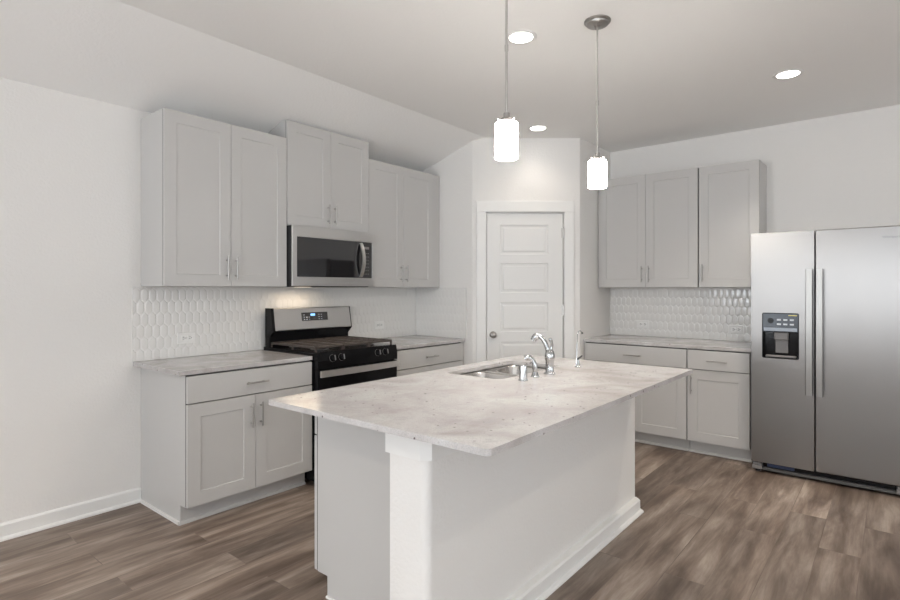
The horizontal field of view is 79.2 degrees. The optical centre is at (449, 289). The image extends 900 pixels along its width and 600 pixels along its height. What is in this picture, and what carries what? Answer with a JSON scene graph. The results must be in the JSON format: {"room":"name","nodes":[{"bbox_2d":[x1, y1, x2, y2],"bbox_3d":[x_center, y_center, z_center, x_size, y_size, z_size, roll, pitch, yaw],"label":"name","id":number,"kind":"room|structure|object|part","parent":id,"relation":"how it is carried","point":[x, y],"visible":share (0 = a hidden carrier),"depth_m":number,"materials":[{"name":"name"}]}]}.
{"room":"kitchen","nodes":[
{"label":"kitchen","id":0,"kind":"room"},
{"bbox_2d":[0,77,415,522],"bbox_3d":[-2.314,0.134,3.175,0.140,2.635,9.007,0,0,39],"label":"wall","id":1,"kind":"structure","parent":0,"point":[70,165],"depth_m":3.16,"materials":[{"name":"white paint"}]},
{"bbox_2d":[0,487,141,541],"bbox_3d":[-3.487,1.305,1.609,0.026,0.092,4.798,0,0,39],"label":"baseboard","id":2,"kind":"structure","parent":1,"relation":"attached to","point":[30,524],"depth_m":3.16,"materials":[{"name":"white paint"}]},
{"bbox_2d":[141,108,286,286],"bbox_3d":[-1.563,-0.556,3.687,0.372,1.072,0.850,0,0,39],"label":"upper cabinet","id":3,"kind":"object","parent":1,"relation":"attached to","point":[214,193],"visible":1,"depth_m":3.49,"materials":[{"name":"grey paint"}]},
{"bbox_3d":[-1.587,-0.556,3.431,0.020,1.069,0.422,0,0,39],"label":"door","id":4,"kind":"part","parent":3,"relation":"part of","materials":[{"name":"grey paint"}]},
{"bbox_3d":[-1.412,-0.142,3.605,0.034,0.150,0.010,0,0,39],"label":"bar handle","id":5,"kind":"part","parent":3,"relation":"part of","materials":[{"name":"silver metal"}]},
{"bbox_3d":[-1.318,-0.556,3.760,0.020,1.069,0.422,0,0,39],"label":"door","id":6,"kind":"part","parent":3,"relation":"part of","materials":[{"name":"grey paint"}]},
{"bbox_2d":[132,287,415,361],"bbox_3d":[-1.177,0.219,4.443,0.013,0.475,2.616,0,0,39],"label":"tile backsplash","id":7,"kind":"structure","parent":1,"relation":"attached to","point":[222,319],"depth_m":3.94,"materials":[{"name":"white tile"}]},
{"bbox_2d":[177,332,194,343],"bbox_3d":[-1.785,0.327,3.684,0.008,0.074,0.120,0,0,39],"label":"electrical outlet","id":8,"kind":"object","parent":7,"relation":"attached to","point":[187,337],"visible":1,"depth_m":3.68,"materials":[{"name":"white plastic"}]},
{"bbox_2d":[374,321,383,328],"bbox_3d":[-0.658,0.329,5.061,0.008,0.074,0.120,0,0,39],"label":"electrical outlet","id":9,"kind":"object","parent":7,"relation":"attached to","point":[377,324],"visible":1,"depth_m":5.06,"materials":[{"name":"white plastic"}]},
{"bbox_2d":[268,120,368,232],"bbox_3d":[-1.044,-0.848,4.319,0.375,0.759,0.784,0,0,39],"label":"upper cabinet","id":10,"kind":"object","parent":1,"relation":"attached to","point":[328,172],"visible":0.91,"depth_m":4.18,"materials":[{"name":"grey paint"}]},
{"bbox_3d":[-1.056,-0.848,4.076,0.020,0.756,0.389,0,0,39],"label":"door","id":11,"kind":"part","parent":10,"relation":"part of","materials":[{"name":"grey paint"}]},
{"bbox_3d":[-0.932,-0.579,4.186,0.034,0.150,0.010,0,0,39],"label":"bar handle","id":12,"kind":"part","parent":10,"relation":"part of","materials":[{"name":"silver metal"}]},
{"bbox_2d":[287,225,373,286],"bbox_3d":[-1.008,-0.242,4.306,0.422,0.446,0.790,0,0,39],"label":"microwave","id":13,"kind":"object","parent":10,"relation":"attached to","point":[316,257],"visible":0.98,"depth_m":4.15,"materials":[{"name":"grey metal"}]},
{"bbox_3d":[-1.038,-0.025,4.330,0.312,0.010,0.759,0,0,39],"label":"vent plate","id":14,"kind":"part","parent":13,"relation":"part of","materials":[{"name":"grey metal"}]},
{"bbox_3d":[-0.924,-0.239,4.159,0.010,0.290,0.588,0,0,39],"label":"door glass","id":15,"kind":"part","parent":13,"relation":"part of","materials":[{"name":"black glass"}]},
{"bbox_3d":[-0.705,-0.239,4.383,0.051,0.275,0.028,0,0,39],"label":"handle","id":16,"kind":"part","parent":13,"relation":"part of","materials":[{"name":"silver metal"}]},
{"bbox_3d":[-0.694,-0.239,4.441,0.010,0.290,0.138,0,0,39],"label":"control panel","id":17,"kind":"part","parent":13,"relation":"part of","materials":[{"name":"black glass"}]},
{"bbox_3d":[-0.808,-0.848,4.380,0.020,0.756,0.389,0,0,39],"label":"door","id":18,"kind":"part","parent":10,"relation":"part of","materials":[{"name":"grey paint"}]},
{"bbox_2d":[368,159,438,287],"bbox_3d":[-0.499,-0.556,4.987,0.372,1.072,0.935,0,0,39],"label":"upper cabinet","id":19,"kind":"object","parent":1,"relation":"attached to","point":[403,202],"visible":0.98,"depth_m":4.86,"materials":[{"name":"grey paint"}]},
{"bbox_3d":[-0.555,-0.556,4.694,0.020,1.069,0.408,0,0,39],"label":"door","id":20,"kind":"part","parent":19,"relation":"part of","materials":[{"name":"grey paint"}]},
{"bbox_3d":[-0.384,-0.142,4.862,0.034,0.150,0.010,0,0,39],"label":"bar handle","id":21,"kind":"part","parent":19,"relation":"part of","materials":[{"name":"silver metal"}]},
{"bbox_3d":[-0.294,-0.556,5.012,0.020,1.069,0.408,0,0,39],"label":"door","id":22,"kind":"part","parent":19,"relation":"part of","materials":[{"name":"grey paint"}]},
{"bbox_2d":[0,0,899,171],"bbox_3d":[0.682,-1.323,0.725,7.900,0.456,9.007,0,0,39],"label":"ceiling","id":23,"kind":"structure","parent":0,"point":[417,81],"depth_m":3.24,"materials":[{"name":"white paint"}]},
{"bbox_2d":[495,0,517,160],"bbox_3d":[0.226,-0.962,2.173,0.136,0.878,0.136,0,0,39],"label":"pendant light","id":24,"kind":"object","parent":23,"relation":"hanging from","point":[506,128],"visible":1,"depth_m":2.14,"materials":[{"name":"brushed nickel"},{"name":"frosted white glass"}]},
{"bbox_3d":[0.226,-1.036,2.173,0.015,0.671,0.015,0,0,39],"label":"rod","id":25,"kind":"part","parent":24,"relation":"part of","materials":[{"name":"silver metal"}]},
{"bbox_3d":[0.226,-0.594,2.173,0.093,0.142,0.093,0,0,39],"label":"lamp shade","id":26,"kind":"part","parent":24,"relation":"part of","materials":[{"name":"white glass"}]},
{"bbox_2d":[508,30,536,44],"bbox_3d":[0.394,-1.398,3.017,0.176,0.006,0.176,0,0,39],"label":"recessed light","id":27,"kind":"object","parent":23,"relation":"in","point":[517,37],"visible":0.91,"depth_m":3.01,"materials":[{"name":"white paint"}]},
{"bbox_2d":[528,125,547,130],"bbox_3d":[0.763,-1.398,4.716,0.176,0.006,0.176,0,0,39],"label":"recessed light","id":28,"kind":"object","parent":23,"relation":"in","point":[535,127],"visible":1,"depth_m":4.71,"materials":[{"name":"white paint"}]},
{"bbox_2d":[584,15,610,188],"bbox_3d":[0.769,-0.966,2.837,0.136,0.870,0.136,0,0,39],"label":"pendant light","id":29,"kind":"object","parent":23,"relation":"hanging from","point":[597,166],"visible":1,"depth_m":2.81,"materials":[{"name":"brushed nickel"},{"name":"frosted white glass"}]},
{"bbox_3d":[0.769,-1.040,2.837,0.015,0.663,0.015,0,0,39],"label":"rod","id":30,"kind":"part","parent":29,"relation":"part of","materials":[{"name":"silver metal"}]},
{"bbox_3d":[0.769,-0.602,2.837,0.093,0.142,0.093,0,0,39],"label":"lamp shade","id":31,"kind":"part","parent":29,"relation":"part of","materials":[{"name":"white glass"}]},
{"bbox_2d":[772,69,803,79],"bbox_3d":[2.197,-1.398,3.535,0.176,0.006,0.176,0,0,39],"label":"recessed light","id":32,"kind":"object","parent":23,"relation":"in","point":[790,73],"visible":1,"depth_m":3.53,"materials":[{"name":"white paint"}]},
{"bbox_2d":[0,442,899,599],"bbox_3d":[0.682,1.411,0.725,7.900,0.120,9.007,0,0,39],"label":"floor","id":33,"kind":"structure","parent":0,"point":[710,527],"depth_m":2.85,"materials":[{"name":"brown wood"}]},
{"bbox_2d":[140,360,311,525],"bbox_3d":[-1.452,0.917,3.588,0.669,0.867,0.865,0,0,39],"label":"base cabinet","id":34,"kind":"object","parent":33,"relation":"on","point":[212,443],"visible":0.98,"depth_m":3.31,"materials":[{"name":"grey paint"}]},
{"bbox_3d":[-1.751,1.343,3.282,0.535,0.016,0.014,0,0,39],"label":"shoe moulding","id":35,"kind":"part","parent":34,"relation":"part of","materials":[{"name":"white paint"}]},
{"bbox_3d":[-1.357,0.947,3.244,0.020,0.583,0.422,0,0,39],"label":"door","id":36,"kind":"part","parent":34,"relation":"part of","materials":[{"name":"grey paint"}]},
{"bbox_2d":[133,350,311,375],"bbox_3d":[-1.476,0.470,3.588,0.634,0.026,0.902,0,0,39],"label":"countertop","id":37,"kind":"structure","parent":34,"relation":"on","point":[181,366],"depth_m":3.46,"materials":[{"name":"white stone"}]},
{"bbox_3d":[-1.280,1.342,3.447,0.014,0.018,0.865,0,0,39],"label":"shoe moulding","id":38,"kind":"part","parent":34,"relation":"part of","materials":[{"name":"grey paint"}]},
{"bbox_3d":[-1.222,0.572,3.409,0.020,0.153,0.848,0,0,39],"label":"drawer","id":39,"kind":"part","parent":34,"relation":"part of","materials":[{"name":"grey paint"}]},
{"bbox_3d":[-1.223,0.777,3.367,0.034,0.150,0.010,0,0,39],"label":"bar handle","id":40,"kind":"part","parent":34,"relation":"part of","materials":[{"name":"silver metal"}]},
{"bbox_3d":[-1.202,0.575,3.392,0.034,0.010,0.150,0,0,39],"label":"bar handle","id":41,"kind":"part","parent":34,"relation":"part of","materials":[{"name":"silver metal"}]},
{"bbox_3d":[-1.182,0.777,3.417,0.034,0.150,0.010,0,0,39],"label":"bar handle","id":42,"kind":"part","parent":34,"relation":"part of","materials":[{"name":"silver metal"}]},
{"bbox_3d":[-1.088,0.947,3.573,0.020,0.583,0.422,0,0,39],"label":"door","id":43,"kind":"part","parent":34,"relation":"part of","materials":[{"name":"grey paint"}]},
{"bbox_2d":[264,306,399,483],"bbox_3d":[-0.898,0.746,4.197,0.718,1.210,0.762,0,0,39],"label":"gas range","id":44,"kind":"object","parent":33,"relation":"on","point":[339,359],"visible":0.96,"depth_m":4.10,"materials":[{"name":"black metal"}]},
{"bbox_3d":[-1.085,0.214,4.365,0.013,0.065,0.252,0,0,39],"label":"display panel","id":45,"kind":"part","parent":44,"relation":"part of","materials":[{"name":"black glass"}]},
{"bbox_2d":[264,343,391,354],"bbox_3d":[-0.926,0.440,4.220,0.645,0.013,0.762,0,0,39],"label":"cooktop","id":46,"kind":"object","parent":44,"relation":"in","point":[369,347],"depth_m":4.00,"materials":[{"name":"black metal"}]},
{"bbox_3d":[-0.811,0.478,3.795,0.038,0.049,0.050,0,0,39],"label":"knob","id":47,"kind":"part","parent":44,"relation":"part of","materials":[{"name":"black plastic"}]},
{"bbox_3d":[-0.761,0.478,3.857,0.038,0.049,0.050,0,0,39],"label":"knob","id":48,"kind":"part","parent":44,"relation":"part of","materials":[{"name":"black plastic"}]},
{"bbox_3d":[-0.671,0.859,4.011,0.034,0.615,0.758,0,0,39],"label":"oven door","id":49,"kind":"part","parent":44,"relation":"part of","materials":[{"name":"black glass"}]},
{"bbox_3d":[-0.671,0.490,4.011,0.034,0.113,0.762,0,0,39],"label":"control panel","id":50,"kind":"part","parent":44,"relation":"part of","materials":[{"name":"black metal"}]},
{"bbox_3d":[-0.633,0.576,3.973,0.024,0.044,0.752,0,0,39],"label":"handle","id":51,"kind":"part","parent":44,"relation":"part of","materials":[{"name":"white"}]},
{"bbox_2d":[315,365,539,599],"bbox_3d":[0.147,0.917,2.922,0.639,0.867,1.718,0,0,39],"label":"base cabinet","id":52,"kind":"object","parent":33,"relation":"on","point":[352,463],"visible":0.2,"depth_m":2.29,"materials":[{"name":"grey paint"}]},
{"bbox_3d":[-0.467,0.572,2.609,0.020,0.153,0.429,0,0,39],"label":"drawer","id":53,"kind":"part","parent":52,"relation":"part of","materials":[{"name":"grey paint"}]},
{"bbox_3d":[-0.467,0.955,2.609,0.020,0.601,0.429,0,0,39],"label":"door","id":54,"kind":"part","parent":52,"relation":"part of","materials":[{"name":"grey paint"}]},
{"bbox_2d":[269,355,692,455],"bbox_3d":[0.320,0.472,2.718,1.136,0.022,2.046,0,0,39],"label":"countertop","id":55,"kind":"structure","parent":52,"relation":"on","point":[444,407],"depth_m":2.26,"materials":[{"name":"white stone"}]},
{"bbox_2d":[461,364,545,378],"bbox_3d":[0.328,0.587,3.161,0.417,0.205,0.718,0,0,39],"label":"sink","id":56,"kind":"object","parent":55,"relation":"in","point":[511,370],"visible":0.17,"depth_m":3.31,"materials":[{"name":"silver metal"}]},
{"bbox_3d":[0.215,0.589,3.023,0.381,0.201,0.327,0,0,39],"label":"bowl","id":57,"kind":"part","parent":56,"relation":"part of","materials":[{"name":"silver metal"}]},
{"bbox_3d":[0.440,0.589,3.298,0.381,0.201,0.327,0,0,39],"label":"bowl","id":58,"kind":"part","parent":56,"relation":"part of","materials":[{"name":"silver metal"}]},
{"bbox_2d":[518,364,527,380],"bbox_3d":[0.370,0.420,2.758,0.050,0.082,0.050,0,0,39],"label":"air gap cap","id":59,"kind":"object","parent":55,"relation":"on","point":[522,367],"visible":1,"depth_m":2.74,"materials":[{"name":"silver metal"}]},
{"bbox_2d":[524,355,539,377],"bbox_3d":[0.432,0.403,2.877,0.084,0.116,0.048,0,0,11],"label":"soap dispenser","id":60,"kind":"object","parent":55,"relation":"on","point":[527,357],"visible":1,"depth_m":2.86,"materials":[{"name":"silver metal"}]},
{"bbox_2d":[531,333,554,374],"bbox_3d":[0.512,0.349,2.987,0.134,0.224,0.061,0,0,27],"label":"kitchen faucet","id":61,"kind":"object","parent":55,"relation":"on","point":[549,353],"visible":1,"depth_m":2.96,"materials":[{"name":"silver metal"}]},
{"bbox_3d":[0.500,0.300,2.988,0.113,0.127,0.038,0,0,16],"label":"spout","id":62,"kind":"part","parent":61,"relation":"part of","materials":[{"name":"silver metal"}]},
{"bbox_3d":[0.549,0.299,2.965,0.025,0.074,0.029,0,0,39],"label":"lever handle","id":63,"kind":"part","parent":61,"relation":"part of","materials":[{"name":"silver metal"}]},
{"bbox_2d":[574,330,582,367],"bbox_3d":[0.772,0.353,3.249,0.040,0.216,0.079,0,0,39],"label":"tap","id":64,"kind":"object","parent":55,"relation":"on","point":[578,358],"visible":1,"depth_m":3.23,"materials":[{"name":"silver metal"}]},
{"bbox_3d":[0.767,0.353,3.253,0.016,0.216,0.067,0,0,44],"label":"spout","id":65,"kind":"part","parent":64,"relation":"part of","materials":[{"name":"silver metal"}]},
{"bbox_2d":[397,342,463,376],"bbox_3d":[-0.385,0.917,4.893,0.669,0.867,0.936,0,0,39],"label":"base cabinet","id":66,"kind":"object","parent":33,"relation":"on","point":[434,357],"visible":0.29,"depth_m":4.67,"materials":[{"name":"grey paint"}]},
{"bbox_3d":[-0.315,0.947,4.518,0.020,0.583,0.441,0,0,39],"label":"door","id":67,"kind":"part","parent":66,"relation":"part of","materials":[{"name":"grey paint"}]},
{"bbox_2d":[380,335,464,349],"bbox_3d":[-0.399,0.470,4.904,0.634,0.026,0.942,0,0,39],"label":"countertop","id":68,"kind":"structure","parent":66,"relation":"on","point":[403,342],"depth_m":4.89,"materials":[{"name":"white stone"}]},
{"bbox_3d":[-0.033,0.947,4.862,0.020,0.583,0.441,0,0,39],"label":"door","id":69,"kind":"part","parent":66,"relation":"part of","materials":[{"name":"grey paint"}]},
{"bbox_2d":[584,341,689,450],"bbox_3d":[1.786,0.917,5.012,0.920,0.867,0.669,0,0,39],"label":"base cabinet","id":70,"kind":"object","parent":33,"relation":"on","point":[660,412],"visible":0.47,"depth_m":4.65,"materials":[{"name":"grey paint"}]},
{"bbox_3d":[1.609,0.572,4.780,0.897,0.153,0.020,0,0,39],"label":"drawer","id":71,"kind":"part","parent":70,"relation":"part of","materials":[{"name":"grey paint"}]},
{"bbox_3d":[1.784,0.947,4.638,0.447,0.583,0.020,0,0,39],"label":"door","id":72,"kind":"part","parent":70,"relation":"part of","materials":[{"name":"grey paint"}]},
{"bbox_3d":[1.653,1.342,4.834,0.900,0.018,0.014,0,0,39],"label":"shoe moulding","id":73,"kind":"part","parent":70,"relation":"part of","materials":[{"name":"grey paint"}]},
{"bbox_2d":[583,334,750,351],"bbox_3d":[1.986,0.470,4.872,1.408,0.026,0.634,0,0,39],"label":"countertop","id":74,"kind":"structure","parent":70,"relation":"on","point":[740,346],"depth_m":4.76,"materials":[{"name":"white stone"}]},
{"bbox_2d":[687,348,752,462],"bbox_3d":[2.325,0.917,4.572,0.459,0.867,0.669,0,0,39],"label":"base cabinet","id":75,"kind":"object","parent":33,"relation":"on","point":[719,384],"visible":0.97,"depth_m":4.34,"materials":[{"name":"grey paint"}]},
{"bbox_3d":[2.140,0.947,4.346,0.456,0.583,0.020,0,0,39],"label":"door","id":76,"kind":"part","parent":75,"relation":"part of","materials":[{"name":"grey paint"}]},
{"bbox_3d":[2.140,0.572,4.346,0.456,0.153,0.020,0,0,39],"label":"drawer","id":77,"kind":"part","parent":75,"relation":"part of","materials":[{"name":"grey paint"}]},
{"bbox_3d":[2.184,1.342,4.400,0.459,0.018,0.014,0,0,39],"label":"shoe moulding","id":78,"kind":"part","parent":75,"relation":"part of","materials":[{"name":"grey paint"}]},
{"bbox_2d":[751,225,899,494],"bbox_3d":[2.818,0.467,4.039,0.906,1.768,0.812,0,0,39],"label":"refrigerator","id":79,"kind":"object","parent":33,"relation":"on","point":[825,304],"visible":1,"depth_m":3.74,"materials":[{"name":"grey metal"}]},
{"bbox_3d":[2.393,0.240,3.940,0.223,0.133,0.012,0,0,39],"label":"control panel","id":80,"kind":"part","parent":79,"relation":"part of","materials":[{"name":"grey plastic"}]},
{"bbox_3d":[2.417,0.428,3.954,0.392,1.690,0.060,0,0,39],"label":"freezer door","id":81,"kind":"part","parent":79,"relation":"part of","materials":[{"name":"silver metal"}]},
{"bbox_3d":[2.512,0.298,3.801,0.041,0.882,0.056,0,0,39],"label":"handle","id":82,"kind":"part","parent":79,"relation":"part of","materials":[{"name":"silver metal"}]},
{"bbox_3d":[2.558,0.298,3.764,0.041,0.882,0.056,0,0,39],"label":"handle","id":83,"kind":"part","parent":79,"relation":"part of","materials":[{"name":"silver metal"}]},
{"bbox_3d":[2.770,0.428,3.665,0.508,1.690,0.060,0,0,39],"label":"fresh food door","id":84,"kind":"part","parent":79,"relation":"part of","materials":[{"name":"silver metal"}]},
{"bbox_2d":[390,397,634,599],"bbox_3d":[0.459,0.918,2.653,0.180,0.866,1.922,0,0,39],"label":"wall","id":85,"kind":"structure","parent":0,"point":[464,525],"depth_m":2.22,"materials":[{"name":"white paint"}]},
{"bbox_2d":[385,433,459,460],"bbox_3d":[0.458,0.536,2.654,0.201,0.100,1.940,0,0,39],"label":"trim","id":86,"kind":"structure","parent":85,"relation":"attached to","point":[394,444],"depth_m":1.89,"materials":[{"name":"white paint"}]},
{"bbox_2d":[506,497,643,599],"bbox_3d":[0.468,1.311,2.629,0.247,0.081,2.006,0,0,39],"label":"baseboard","id":87,"kind":"structure","parent":85,"relation":"attached to","point":[540,587],"depth_m":2.66,"materials":[{"name":"white paint"}]},
{"bbox_2d":[423,138,609,364],"bbox_3d":[0.656,-0.020,5.302,1.989,2.842,0.594,0,0,-2],"label":"wall","id":88,"kind":"structure","parent":0,"point":[545,169],"depth_m":5.05,"materials":[{"name":"white paint"}]},
{"bbox_2d":[416,288,466,338],"bbox_3d":[-0.092,0.219,5.254,0.640,0.475,0.013,0,0,39],"label":"tile backsplash","id":89,"kind":"structure","parent":88,"relation":"attached to","point":[440,312],"depth_m":5.24,"materials":[{"name":"white tile"}]},
{"bbox_2d":[476,201,573,362],"bbox_3d":[0.693,0.267,5.071,0.900,2.168,0.133,0,0,-1],"label":"trim","id":90,"kind":"structure","parent":88,"relation":"attached to","point":[483,208],"depth_m":5.01,"materials":[{"name":"white paint"}]},
{"bbox_2d":[487,214,563,360],"bbox_3d":[0.699,0.318,5.010,0.716,2.042,0.107,0,0,-1],"label":"door","id":91,"kind":"structure","parent":88,"relation":"in","point":[525,251],"depth_m":5.03,"materials":[{"name":"white paint"}]},
{"bbox_3d":[0.398,0.416,4.989,0.064,0.064,0.072,0,0,-1],"label":"knob","id":92,"kind":"part","parent":91,"relation":"part of","materials":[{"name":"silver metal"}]},
{"bbox_2d":[610,105,899,335],"bbox_3d":[3.540,0.000,4.101,7.750,2.902,0.140,0,0,39],"label":"wall","id":93,"kind":"structure","parent":0,"point":[841,171],"depth_m":4.46,"materials":[{"name":"white paint"}]},
{"bbox_2d":[598,167,698,287],"bbox_3d":[1.887,-0.542,5.131,0.925,1.043,0.358,0,0,39],"label":"upper cabinet","id":94,"kind":"object","parent":93,"relation":"attached to","point":[648,224],"visible":0.97,"depth_m":4.98,"materials":[{"name":"grey paint"}]},
{"bbox_3d":[1.634,-0.542,5.162,0.449,1.040,0.020,0,0,39],"label":"door","id":95,"kind":"part","parent":94,"relation":"part of","materials":[{"name":"grey paint"}]},
{"bbox_3d":[1.767,-0.142,5.020,0.010,0.150,0.034,0,0,39],"label":"bar handle","id":96,"kind":"part","parent":94,"relation":"part of","materials":[{"name":"silver metal"}]},
{"bbox_3d":[1.817,-0.142,4.979,0.010,0.150,0.034,0,0,39],"label":"bar handle","id":97,"kind":"part","parent":94,"relation":"part of","materials":[{"name":"silver metal"}]},
{"bbox_3d":[1.984,-0.542,4.876,0.449,1.040,0.020,0,0,39],"label":"door","id":98,"kind":"part","parent":94,"relation":"part of","materials":[{"name":"grey paint"}]},
{"bbox_2d":[610,287,750,341],"bbox_3d":[2.180,0.219,5.114,1.404,0.475,0.013,0,0,39],"label":"tile backsplash","id":99,"kind":"structure","parent":93,"relation":"attached to","point":[690,313],"depth_m":5.10,"materials":[{"name":"white tile"}]},
{"bbox_2d":[637,320,648,327],"bbox_3d":[1.892,0.339,5.337,0.120,0.074,0.008,0,0,39],"label":"electrical outlet","id":100,"kind":"object","parent":99,"relation":"attached to","point":[640,323],"visible":1,"depth_m":5.34,"materials":[{"name":"white plastic"}]},
{"bbox_2d":[729,325,743,333],"bbox_3d":[2.533,0.353,4.813,0.120,0.074,0.008,0,0,39],"label":"electrical outlet","id":101,"kind":"object","parent":99,"relation":"attached to","point":[734,329],"visible":1,"depth_m":4.81,"materials":[{"name":"white plastic"}]},
{"bbox_2d":[699,159,766,286],"bbox_3d":[2.431,-0.542,4.686,0.463,1.043,0.358,0,0,39],"label":"upper cabinet","id":102,"kind":"object","parent":93,"relation":"attached to","point":[732,196],"visible":0.94,"depth_m":4.58,"materials":[{"name":"grey paint"}]},
{"bbox_3d":[2.174,-0.142,4.687,0.010,0.150,0.034,0,0,39],"label":"bar handle","id":103,"kind":"part","parent":102,"relation":"part of","materials":[{"name":"silver metal"}]}
]}

